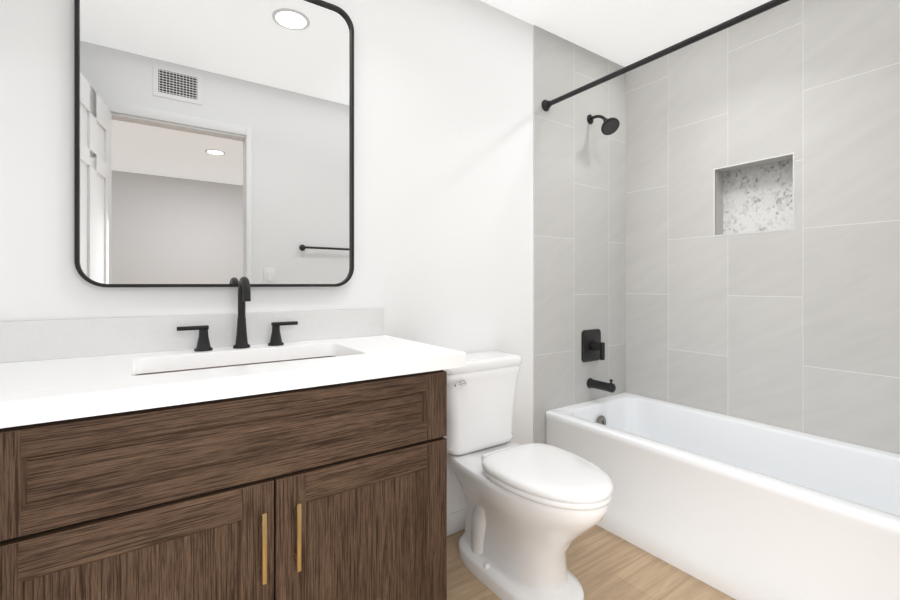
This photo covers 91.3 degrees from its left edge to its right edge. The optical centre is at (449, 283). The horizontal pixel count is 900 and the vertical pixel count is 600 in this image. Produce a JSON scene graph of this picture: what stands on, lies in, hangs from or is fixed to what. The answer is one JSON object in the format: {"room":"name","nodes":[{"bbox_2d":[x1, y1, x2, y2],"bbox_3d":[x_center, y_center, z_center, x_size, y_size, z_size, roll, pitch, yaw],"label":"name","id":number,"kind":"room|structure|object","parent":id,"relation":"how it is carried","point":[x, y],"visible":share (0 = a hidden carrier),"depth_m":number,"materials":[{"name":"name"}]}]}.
{"room":"bathroom","nodes":[
{"label":"bathroom","id":0,"kind":"room"},
{"bbox_2d":[0,0,625,514],"bbox_3d":[-0.049,-0.110,2.035,3.227,2.500,0.106,0,0,-35],"label":"wall","id":1,"kind":"structure","parent":0,"point":[488,204],"depth_m":2.01,"materials":[{"name":"white paint"}]},
{"bbox_2d":[74,0,353,286],"bbox_3d":[-0.726,-0.525,1.492,0.834,1.070,0.031,0,0,-35],"label":"mirror","id":2,"kind":"object","parent":1,"relation":"attached to","point":[213,143],"visible":0.98,"depth_m":1.45,"materials":[{"name":"black mirror"}]},
{"bbox_2d":[447,509,464,535],"bbox_3d":[0.089,1.095,2.065,0.851,0.090,0.011,0,0,-35],"label":"baseboard","id":3,"kind":"structure","parent":1,"relation":"attached to","point":[455,522],"depth_m":2.00,"materials":[{"name":"white paint"}]},
{"bbox_2d":[581,329,604,361],"bbox_3d":[0.848,0.358,2.533,0.166,0.184,0.090,0,0,-35],"label":"tub valve","id":4,"kind":"object","parent":1,"relation":"attached to","point":[592,347],"visible":1,"depth_m":2.54,"materials":[{"name":"black metal"}]},
{"bbox_2d":[587,378,615,392],"bbox_3d":[0.862,0.569,2.501,0.060,0.078,0.160,0,0,-35],"label":"tub spout","id":5,"kind":"object","parent":1,"relation":"attached to","point":[603,386],"visible":1,"depth_m":2.48,"materials":[{"name":"black metal"}]},
{"bbox_2d":[587,114,619,134],"bbox_3d":[0.858,-0.912,2.480,0.101,0.152,0.190,0,0,-35],"label":"shower head","id":6,"kind":"object","parent":1,"relation":"attached to","point":[609,126],"visible":1,"depth_m":2.44},
{"bbox_2d":[541,0,789,110],"bbox_3d":[0.955,-0.955,1.712,0.060,0.060,1.565,0,0,-35],"label":"rail","id":7,"kind":"object","parent":1,"relation":"attached to","point":[547,104],"visible":0.98,"depth_m":1.78,"materials":[{"name":"black metal"}]},
{"bbox_2d":[447,525,735,599],"bbox_3d":[0.425,1.170,1.347,3.227,0.060,1.777,0,0,-35],"label":"floor","id":8,"kind":"structure","parent":0,"point":[603,564],"depth_m":1.72,"materials":[{"name":"brown wood"}]},
{"bbox_2d":[0,308,464,599],"bbox_3d":[-0.605,0.620,1.242,1.207,1.040,0.578,0,0,-35],"label":"bathroom vanity","id":9,"kind":"object","parent":8,"relation":"on","point":[150,458],"visible":1,"depth_m":1.06,"materials":[{"name":"brown wood"}]},
{"bbox_2d":[177,277,297,351],"bbox_3d":[-0.666,0.093,1.419,0.362,0.233,0.128,0,0,-35],"label":"faucet","id":10,"kind":"object","parent":9,"relation":"on","point":[244,297],"visible":1,"depth_m":1.44,"materials":[{"name":"black metal"}]},
{"bbox_2d":[443,351,613,599],"bbox_3d":[0.266,0.731,1.712,0.440,0.819,0.790,0,0,-35],"label":"toilet","id":11,"kind":"object","parent":8,"relation":"on","point":[533,511],"visible":0.96,"depth_m":1.61,"materials":[{"name":"white ceramic"}]},
{"bbox_2d":[546,393,899,599],"bbox_3d":[1.249,0.910,1.914,0.722,0.460,1.561,0,0,-35],"label":"bathtub","id":12,"kind":"object","parent":8,"relation":"on","point":[736,508],"visible":0.88,"depth_m":1.75,"materials":[{"name":"white ceramic"}]},
{"bbox_2d":[480,0,770,66],"bbox_3d":[0.425,-1.390,1.347,3.227,0.060,1.777,0,0,-35],"label":"ceiling","id":13,"kind":"structure","parent":0,"point":[624,33],"depth_m":2.26,"materials":[{"name":"white paint"}]},
{"bbox_2d":[626,0,899,453],"bbox_3d":[1.651,-0.110,2.191,0.250,2.500,1.777,0,0,-35],"label":"wall","id":14,"kind":"structure","parent":0,"point":[797,328],"depth_m":2.09,"materials":[{"name":"tile"}]},
{"bbox_2d":[714,153,793,235],"bbox_3d":[1.536,-0.431,2.214,0.092,0.359,0.353,0,0,-35],"label":"niche","id":15,"kind":"object","parent":14,"relation":"in","point":[756,196],"depth_m":2.25,"materials":[{"name":"stone"}]}
]}

